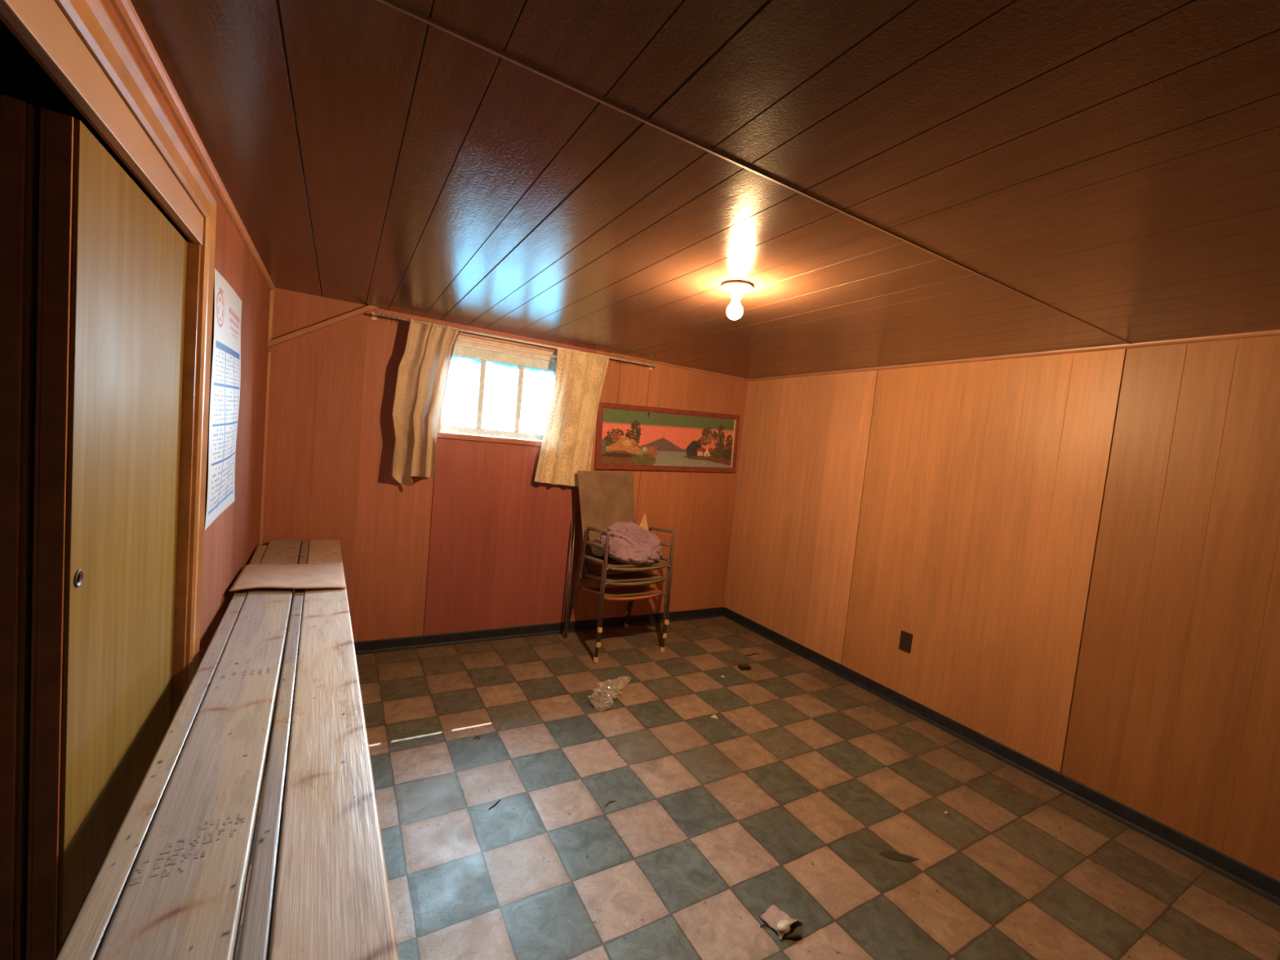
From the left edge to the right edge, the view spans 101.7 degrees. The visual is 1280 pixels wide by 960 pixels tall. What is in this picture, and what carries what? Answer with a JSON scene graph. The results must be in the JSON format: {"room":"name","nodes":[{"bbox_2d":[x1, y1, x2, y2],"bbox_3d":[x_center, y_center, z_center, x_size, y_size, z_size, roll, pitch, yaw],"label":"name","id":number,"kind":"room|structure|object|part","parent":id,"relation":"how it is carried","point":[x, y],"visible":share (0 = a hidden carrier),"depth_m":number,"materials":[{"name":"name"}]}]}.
{"room":"basement room","nodes":[
{"label":"basement room","id":0,"kind":"room"},
{"bbox_2d":[0,0,270,666],"bbox_3d":[-1.413,0.147,0.783,0.950,2.132,4.501,3,4,-30],"label":"wall","id":1,"kind":"structure","parent":0,"point":[230,542],"depth_m":1.84,"materials":[{"name":"brown wood"}]},
{"bbox_2d":[0,94,40,959],"bbox_3d":[-1.158,0.305,1.101,0.035,1.800,0.663,3,4,-30],"label":"door","id":2,"kind":"structure","parent":1,"relation":"in","point":[20,121],"depth_m":0.80,"materials":[{"name":"brown wood"}]},
{"bbox_3d":[-1.158,0.305,1.101,0.024,1.800,0.663,3,4,-30],"label":"frame","id":3,"kind":"part","parent":2,"relation":"part of","materials":[{"name":"brown wood"}]},
{"bbox_3d":[-1.147,0.306,1.111,0.006,1.800,0.657,3,4,-30],"label":"panel","id":4,"kind":"part","parent":2,"relation":"part of","materials":[{"name":"brown wood"}]},
{"bbox_2d":[0,0,203,245],"bbox_3d":[-0.566,-0.534,0.335,0.016,0.073,2.430,3,4,-30],"label":"trim","id":5,"kind":"structure","parent":1,"relation":"attached to","point":[42,24],"depth_m":0.78,"materials":[{"name":"brown wood"}]},
{"bbox_2d":[26,107,186,959],"bbox_3d":[-1.119,0.307,1.128,0.043,1.800,0.656,3,4,-30],"label":"door","id":6,"kind":"structure","parent":1,"relation":"in","point":[112,268],"depth_m":0.93,"materials":[{"name":"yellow wood"}]},
{"bbox_3d":[-1.135,0.306,1.118,0.004,1.800,0.656,3,4,-30],"label":"panel","id":7,"kind":"part","parent":6,"relation":"part of","materials":[{"name":"brown wood"}]},
{"bbox_3d":[-1.121,0.307,1.127,0.028,1.800,0.656,3,4,-30],"label":"frame","id":8,"kind":"part","parent":6,"relation":"part of","materials":[{"name":"brown wood"}]},
{"bbox_3d":[-0.940,0.165,0.873,0.003,0.030,0.030,3,4,-30],"label":"finger pull","id":9,"kind":"part","parent":6,"relation":"part of","materials":[{"name":"silver metal"}]},
{"bbox_2d":[53,0,217,693],"bbox_3d":[-0.657,0.325,0.433,0.021,1.968,2.510,3,4,-30],"label":"trim","id":10,"kind":"structure","parent":1,"relation":"attached to","point":[91,20],"depth_m":1.28,"materials":[{"name":"brown wood"}]},
{"bbox_2d":[170,240,200,722],"bbox_3d":[-1.308,0.273,1.410,0.132,1.818,0.018,3,4,-30],"label":"trim","id":11,"kind":"structure","parent":1,"relation":"attached to","point":[193,250],"depth_m":1.41,"materials":[{"name":"brown wood"}]},
{"bbox_2d":[109,0,275,290],"bbox_3d":[-0.855,-0.769,0.877,0.020,0.020,4.301,3,4,-30],"label":"trim","id":12,"kind":"structure","parent":1,"relation":"attached to","point":[125,10],"depth_m":1.11,"materials":[{"name":"brown wood"}]},
{"bbox_2d":[204,267,242,529],"bbox_3d":[-1.396,-0.259,1.764,0.018,0.775,0.520,3,4,-30],"label":"poster","id":13,"kind":"object","parent":1,"relation":"attached to","point":[224,397],"visible":1,"depth_m":1.69,"materials":[{"name":"paper"}]},
{"bbox_2d":[267,289,274,341],"bbox_3d":[-1.916,-0.852,2.707,0.016,0.297,0.016,3,4,-30],"label":"trim","id":14,"kind":"structure","parent":1,"relation":"attached to","point":[272,292],"depth_m":2.70,"materials":[{"name":"brown wood"}]},
{"bbox_2d":[262,308,747,648],"bbox_3d":[-0.664,0.067,3.729,3.333,2.042,0.254,3,4,-30],"label":"wall","id":15,"kind":"structure","parent":0,"point":[480,544],"depth_m":3.29,"materials":[{"name":"brown wood"}]},
{"bbox_2d":[259,351,271,545],"bbox_3d":[-2.031,0.172,2.802,0.012,1.700,0.012,3,4,-30],"label":"trim","id":16,"kind":"structure","parent":15,"relation":"attached to","point":[268,353],"depth_m":2.78,"materials":[{"name":"brown wood"}]},
{"bbox_2d":[271,288,368,339],"bbox_3d":[-1.729,-0.843,2.845,0.478,0.297,0.035,3,4,-30],"label":"panel","id":17,"kind":"object","parent":15,"relation":"attached to","point":[293,311],"visible":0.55,"depth_m":2.77,"materials":[{"name":"brown wood"}]},
{"bbox_2d":[267,305,377,347],"bbox_3d":[-1.722,-0.844,2.836,0.506,0.326,0.055,3,4,-30],"label":"trim","id":18,"kind":"structure","parent":15,"relation":"attached to","point":[344,317],"depth_m":2.81,"materials":[{"name":"brown wood"}]},
{"bbox_2d":[436,330,557,446],"bbox_3d":[-0.904,-0.585,3.442,0.860,0.678,0.166,3,4,-30],"label":"window","id":19,"kind":"structure","parent":15,"relation":"in","point":[480,352],"depth_m":3.40,"materials":[{"name":"paint"}]},
{"bbox_3d":[-1.144,-0.566,3.345,0.210,0.444,0.003,3,4,-30],"label":"pane","id":20,"kind":"part","parent":19,"relation":"part of","materials":[{"name":"clear glass"}]},
{"bbox_3d":[-0.938,-0.280,3.471,0.796,0.014,0.146,3,4,-30],"label":"sill","id":21,"kind":"part","parent":19,"relation":"part of","materials":[{"name":"white wood"}]},
{"bbox_3d":[-0.929,-0.554,3.470,0.220,0.444,0.003,3,4,-30],"label":"pane","id":22,"kind":"part","parent":19,"relation":"part of","materials":[{"name":"clear glass"}]},
{"bbox_3d":[-0.838,-0.896,3.358,0.860,0.036,0.012,3,4,-30],"label":"head casing","id":23,"kind":"part","parent":19,"relation":"part of","materials":[{"name":"brown wood"}]},
{"bbox_3d":[-0.709,-0.542,3.598,0.222,0.444,0.003,3,4,-30],"label":"pane","id":24,"kind":"part","parent":19,"relation":"part of","materials":[{"name":"clear glass"}]},
{"bbox_2d":[282,607,724,662],"bbox_3d":[-0.690,1.057,3.679,3.293,0.077,0.014,3,4,-30],"label":"baseboard","id":25,"kind":"structure","parent":15,"relation":"attached to","point":[362,647],"depth_m":3.58,"materials":[{"name":"plastic"}]},
{"bbox_2d":[371,311,657,369],"bbox_3d":[-0.696,-0.879,3.396,1.869,0.051,0.089,3,4,-30],"label":"curtain rod","id":26,"kind":"object","parent":15,"relation":"attached to","point":[375,315],"visible":1,"depth_m":3.27,"materials":[{"name":"brown metal"}]},
{"bbox_2d":[391,318,461,485],"bbox_3d":[-1.275,-0.439,3.083,0.344,0.967,0.083,3,4,-30],"label":"curtain","id":27,"kind":"object","parent":26,"relation":"hanging from","point":[424,367],"visible":1,"depth_m":3.08,"materials":[{"name":"fabric"}]},
{"bbox_2d":[534,346,608,486],"bbox_3d":[-0.457,-0.412,3.554,0.463,0.928,0.048,3,4,-30],"label":"curtain","id":28,"kind":"object","parent":26,"relation":"hanging from","point":[566,446],"visible":0.98,"depth_m":3.56,"materials":[{"name":"fabric"}]},
{"bbox_2d":[594,402,739,472],"bbox_3d":[0.252,-0.308,4.046,1.313,0.527,0.024,3,4,-30],"label":"framed painting","id":29,"kind":"object","parent":15,"relation":"attached to","point":[628,437],"visible":1,"depth_m":4.00,"materials":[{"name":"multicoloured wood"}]},
{"bbox_2d":[608,352,748,381],"bbox_3d":[0.351,-0.869,4.043,1.314,0.014,0.014,3,4,-30],"label":"trim","id":30,"kind":"structure","parent":15,"relation":"attached to","point":[610,353],"depth_m":4.00,"materials":[{"name":"brown wood"}]},
{"bbox_2d":[723,380,749,607],"bbox_3d":[0.822,0.127,4.435,0.012,1.957,0.012,3,4,-30],"label":"trim","id":31,"kind":"structure","parent":15,"relation":"attached to","point":[748,384],"depth_m":4.43,"materials":[{"name":"brown wood"}]},
{"bbox_2d":[130,0,1279,378],"bbox_3d":[0.563,-0.793,1.700,3.333,0.185,4.321,3,4,-30],"label":"ceiling","id":32,"kind":"structure","parent":0,"point":[1113,166],"depth_m":1.14,"materials":[{"name":"brown wood"}]},
{"bbox_2d":[721,280,753,319],"bbox_3d":[0.362,-0.672,1.975,0.120,0.126,0.120,3,4,-30],"label":"ceiling lamp","id":33,"kind":"object","parent":32,"relation":"attached to","point":[736,289],"visible":1,"depth_m":1.95,"materials":[{"name":"white glass"}]},
{"bbox_3d":[0.360,-0.651,1.976,0.061,0.084,0.061,3,4,-30],"label":"bulb","id":34,"kind":"part","parent":33,"relation":"part of","materials":[{"name":"white glass"}]},
{"bbox_2d":[376,0,1132,344],"bbox_3d":[0.712,-0.667,1.433,3.293,0.004,0.012,3,4,-30],"label":"trim","id":35,"kind":"structure","parent":32,"relation":"attached to","point":[387,2],"depth_m":1.05,"materials":[{"name":"brown wood"}]},
{"bbox_2d":[235,616,1279,959],"bbox_3d":[-0.041,1.350,1.688,4.443,0.120,4.751,3,4,-30],"label":"floor","id":36,"kind":"structure","parent":0,"point":[790,798],"depth_m":1.97,"materials":[{"name":"tile"}]},
{"bbox_2d":[54,539,399,959],"bbox_3d":[-1.047,0.854,1.497,0.370,0.702,3.338,3,4,-32],"label":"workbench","id":37,"kind":"object","parent":36,"relation":"on","point":[171,882],"visible":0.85,"depth_m":0.90,"materials":[{"name":"beige wood"}]},
{"bbox_2d":[228,562,346,591],"bbox_3d":[-1.471,0.403,2.211,0.387,0.020,0.447,3,4,-30],"label":"cardboard sheet","id":38,"kind":"object","parent":37,"relation":"on","point":[325,575],"visible":1,"depth_m":2.19,"materials":[{"name":"beige cardboard"}]},
{"bbox_2d":[488,799,501,808],"bbox_3d":[-0.546,1.221,1.963,0.007,0.005,0.063,7,4,26],"label":"wood splinter","id":39,"kind":"object","parent":36,"relation":"on","point":[496,802],"visible":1,"depth_m":1.96,"materials":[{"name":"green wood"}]},
{"bbox_2d":[564,522,573,638],"bbox_3d":[-0.504,0.705,3.674,0.012,0.810,0.104,4,4,-19],"label":"metal pole","id":40,"kind":"object","parent":36,"relation":"on","point":[571,522],"visible":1,"depth_m":3.67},
{"bbox_2d":[565,506,577,637],"bbox_3d":[-0.486,0.651,3.686,0.012,0.920,0.095,4,4,-14],"label":"metal pole","id":41,"kind":"object","parent":36,"relation":"on","point":[575,507],"visible":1,"depth_m":3.68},
{"bbox_2d":[588,675,631,711],"bbox_3d":[-0.173,1.151,2.909,0.158,0.087,0.406,6,4,16],"label":"plastic bag","id":42,"kind":"object","parent":36,"relation":"on","point":[615,686],"visible":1,"depth_m":2.85,"materials":[{"name":"white"}]},
{"bbox_2d":[563,555,669,662],"bbox_3d":[-0.154,0.726,3.630,0.543,0.841,0.529,3,4,-32],"label":"armchair","id":43,"kind":"object","parent":36,"relation":"on","point":[632,593],"visible":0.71,"depth_m":3.56,"materials":[{"name":"brown metal"}]},
{"bbox_3d":[-0.453,0.800,3.634,0.023,0.607,0.216,3,4,-32],"label":"leg","id":44,"kind":"part","parent":43,"relation":"part of","materials":[{"name":"brown metal"}]},
{"bbox_3d":[-0.304,0.520,3.417,0.027,0.049,0.261,3,4,-32],"label":"armrest","id":45,"kind":"part","parent":43,"relation":"part of","materials":[{"name":"brown wood"}]},
{"bbox_3d":[-0.318,0.532,3.524,0.061,0.466,0.475,4,4,-24],"label":"frame","id":46,"kind":"part","parent":43,"relation":"part of","materials":[{"name":"brown metal"}]},
{"bbox_3d":[-0.255,0.826,3.304,0.025,0.631,0.048,3,4,-32],"label":"leg","id":47,"kind":"part","parent":43,"relation":"part of","materials":[{"name":"brown metal"}]},
{"bbox_3d":[-0.233,0.485,3.779,0.393,0.358,0.117,3,4,-32],"label":"backrest","id":48,"kind":"part","parent":43,"relation":"part of","materials":[{"name":"brown wood"}]},
{"bbox_2d":[566,540,671,648],"bbox_3d":[-0.140,0.628,3.623,0.543,0.841,0.529,3,4,-32],"label":"armchair","id":49,"kind":"object","parent":43,"relation":"on","point":[632,578],"visible":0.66,"depth_m":3.54,"materials":[{"name":"brown metal"}]},
{"bbox_3d":[-0.438,0.703,3.624,0.023,0.607,0.216,3,4,-32],"label":"leg","id":50,"kind":"part","parent":49,"relation":"part of","materials":[{"name":"brown metal"}]},
{"bbox_3d":[-0.288,0.422,3.408,0.027,0.049,0.261,3,4,-32],"label":"armrest","id":51,"kind":"part","parent":49,"relation":"part of","materials":[{"name":"brown wood"}]},
{"bbox_3d":[-0.302,0.435,3.515,0.061,0.466,0.475,4,4,-24],"label":"frame","id":52,"kind":"part","parent":49,"relation":"part of","materials":[{"name":"brown metal"}]},
{"bbox_3d":[-0.238,0.729,3.296,0.025,0.631,0.048,3,4,-32],"label":"leg","id":53,"kind":"part","parent":49,"relation":"part of","materials":[{"name":"brown metal"}]},
{"bbox_3d":[-0.220,0.387,3.771,0.393,0.358,0.117,3,4,-32],"label":"backrest","id":54,"kind":"part","parent":49,"relation":"part of","materials":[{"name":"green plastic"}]},
{"bbox_2d":[567,519,675,633],"bbox_3d":[-0.124,0.531,3.610,0.543,0.841,0.529,3,4,-31],"label":"armchair","id":55,"kind":"object","parent":49,"relation":"on","point":[616,566],"visible":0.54,"depth_m":3.46,"materials":[{"name":"brown metal"}]},
{"bbox_3d":[-0.423,0.605,3.615,0.023,0.607,0.216,3,4,-31],"label":"leg","id":56,"kind":"part","parent":55,"relation":"part of","materials":[{"name":"brown metal"}]},
{"bbox_3d":[-0.275,0.325,3.397,0.027,0.049,0.261,3,4,-31],"label":"armrest","id":57,"kind":"part","parent":55,"relation":"part of","materials":[{"name":"brown metal"}]},
{"bbox_3d":[-0.288,0.337,3.505,0.061,0.466,0.475,4,4,-23],"label":"frame","id":58,"kind":"part","parent":55,"relation":"part of","materials":[{"name":"brown metal"}]},
{"bbox_3d":[-0.227,0.631,3.284,0.025,0.631,0.048,3,4,-31],"label":"leg","id":59,"kind":"part","parent":55,"relation":"part of","materials":[{"name":"brown metal"}]},
{"bbox_2d":[577,471,634,556],"bbox_3d":[-0.232,0.232,3.657,0.465,0.592,0.098,3,4,-30],"label":"board","id":60,"kind":"object","parent":55,"relation":"on","point":[606,498],"visible":0.58,"depth_m":3.65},
{"bbox_3d":[-0.092,0.573,3.554,0.431,0.080,0.337,3,4,-31],"label":"seat","id":61,"kind":"part","parent":55,"relation":"part of","materials":[{"name":"brown wood"}]},
{"bbox_2d":[600,521,662,564],"bbox_3d":[-0.058,0.424,3.504,0.445,0.269,0.333,3,4,-30],"label":"cloth","id":62,"kind":"object","parent":55,"relation":"on","point":[629,543],"visible":0.96,"depth_m":3.39,"materials":[{"name":"fabric"}]},
{"bbox_2d":[591,537,604,556],"bbox_3d":[-0.268,0.445,3.476,0.109,0.129,0.138,3,4,-30],"label":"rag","id":63,"kind":"object","parent":62,"relation":"on","point":[597,551],"visible":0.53,"depth_m":3.43,"materials":[{"name":"fabric"}]},
{"bbox_2d":[639,513,648,530],"bbox_3d":[0.027,0.377,3.715,0.095,0.278,0.082,3,4,-30],"label":"wedge","id":64,"kind":"object","parent":62,"relation":"on","point":[643,524],"visible":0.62,"depth_m":3.74,"materials":[{"name":"orange wood"}]},
{"bbox_3d":[-0.007,0.570,3.413,0.510,0.037,0.030,3,4,-31],"label":"rail","id":65,"kind":"part","parent":55,"relation":"part of","materials":[{"name":"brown metal"}]},
{"bbox_3d":[0.149,0.347,3.655,0.027,0.049,0.261,3,4,-31],"label":"armrest","id":66,"kind":"part","parent":55,"relation":"part of","materials":[{"name":"brown wood"}]},
{"bbox_3d":[0.203,0.654,3.546,0.025,0.631,0.048,3,4,-31],"label":"leg","id":67,"kind":"part","parent":55,"relation":"part of","materials":[{"name":"brown metal"}]},
{"bbox_3d":[-0.107,0.670,3.568,0.431,0.080,0.337,3,4,-32],"label":"seat","id":68,"kind":"part","parent":49,"relation":"part of","materials":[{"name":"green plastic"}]},
{"bbox_3d":[-0.017,0.725,3.889,0.023,0.607,0.216,3,4,-32],"label":"leg","id":69,"kind":"part","parent":49,"relation":"part of","materials":[{"name":"brown metal"}]},
{"bbox_3d":[-0.019,0.668,3.428,0.510,0.037,0.030,3,4,-32],"label":"rail","id":70,"kind":"part","parent":49,"relation":"part of","materials":[{"name":"brown metal"}]},
{"bbox_3d":[0.133,0.445,3.672,0.027,0.049,0.261,3,4,-32],"label":"armrest","id":71,"kind":"part","parent":49,"relation":"part of","materials":[{"name":"brown wood"}]},
{"bbox_3d":[0.189,0.751,3.564,0.025,0.631,0.048,3,4,-32],"label":"leg","id":72,"kind":"part","parent":49,"relation":"part of","materials":[{"name":"brown metal"}]},
{"bbox_3d":[-0.122,0.768,3.574,0.431,0.080,0.337,3,4,-32],"label":"seat","id":73,"kind":"part","parent":43,"relation":"part of","materials":[{"name":"brown wood"}]},
{"bbox_3d":[-0.030,0.823,3.895,0.023,0.607,0.216,3,4,-32],"label":"leg","id":74,"kind":"part","parent":43,"relation":"part of","materials":[{"name":"brown metal"}]},
{"bbox_3d":[-0.035,0.765,3.434,0.510,0.037,0.030,3,4,-32],"label":"rail","id":75,"kind":"part","parent":43,"relation":"part of","materials":[{"name":"brown metal"}]},
{"bbox_3d":[0.119,0.543,3.677,0.027,0.049,0.261,3,4,-32],"label":"armrest","id":76,"kind":"part","parent":43,"relation":"part of","materials":[{"name":"brown wood"}]},
{"bbox_3d":[0.174,0.849,3.569,0.025,0.631,0.048,3,4,-32],"label":"leg","id":77,"kind":"part","parent":43,"relation":"part of","materials":[{"name":"brown metal"}]},
{"bbox_2d":[737,663,751,670],"bbox_3d":[0.687,1.231,3.429,0.072,0.023,0.048,4,4,-18],"label":"box","id":78,"kind":"object","parent":36,"relation":"on","point":[742,667],"visible":1,"depth_m":3.41,"materials":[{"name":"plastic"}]},
{"bbox_2d":[758,902,802,939],"bbox_3d":[0.427,1.330,1.566,0.116,0.026,0.118,2,5,-42],"label":"paper scrap","id":79,"kind":"object","parent":36,"relation":"on","point":[774,917],"visible":1,"depth_m":1.57,"materials":[{"name":"white paper"}]},
{"bbox_2d":[878,850,919,862],"bbox_3d":[0.941,1.367,1.895,0.144,0.001,0.046,6,4,2],"label":"scrap","id":80,"kind":"object","parent":36,"relation":"on","point":[893,855],"visible":1,"depth_m":1.89,"materials":[{"name":"plastic"}]},
{"bbox_2d":[725,335,1279,881],"bbox_3d":[1.948,0.387,2.639,0.155,2.042,4.321,3,4,-30],"label":"wall","id":81,"kind":"structure","parent":0,"point":[1078,553],"depth_m":2.44,"materials":[{"name":"brown wood"}]},
{"bbox_2d":[898,630,912,653],"bbox_3d":[1.567,0.954,3.076,0.010,0.114,0.072,3,4,-30],"label":"wall outlet","id":82,"kind":"object","parent":81,"relation":"attached to","point":[905,641],"visible":1,"depth_m":3.07,"materials":[{"name":"brown plastic"}]},
{"bbox_2d":[902,641,907,648],"bbox_3d":[1.563,0.974,3.076,0.003,0.028,0.032,3,4,-30],"label":"receptacle","id":83,"kind":"object","parent":82,"relation":"attached to","point":[904,644],"depth_m":3.07,"materials":[{"name":"brown plastic"}]},
{"bbox_2d":[902,635,908,641],"bbox_3d":[1.567,0.934,3.073,0.003,0.028,0.032,3,4,-30],"label":"receptacle","id":84,"kind":"object","parent":82,"relation":"attached to","point":[905,637],"depth_m":3.07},
{"bbox_2d":[723,607,1279,905],"bbox_3d":[1.788,1.359,2.653,0.014,0.077,4.301,3,4,-30],"label":"baseboard","id":85,"kind":"structure","parent":81,"relation":"attached to","point":[1231,868],"depth_m":2.40,"materials":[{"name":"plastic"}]},
{"bbox_2d":[748,329,1279,381],"bbox_3d":[1.973,-0.612,2.521,0.017,0.017,4.301,3,4,-30],"label":"trim","id":86,"kind":"structure","parent":81,"relation":"attached to","point":[1276,332],"depth_m":2.46,"materials":[{"name":"brown wood"}]}
]}

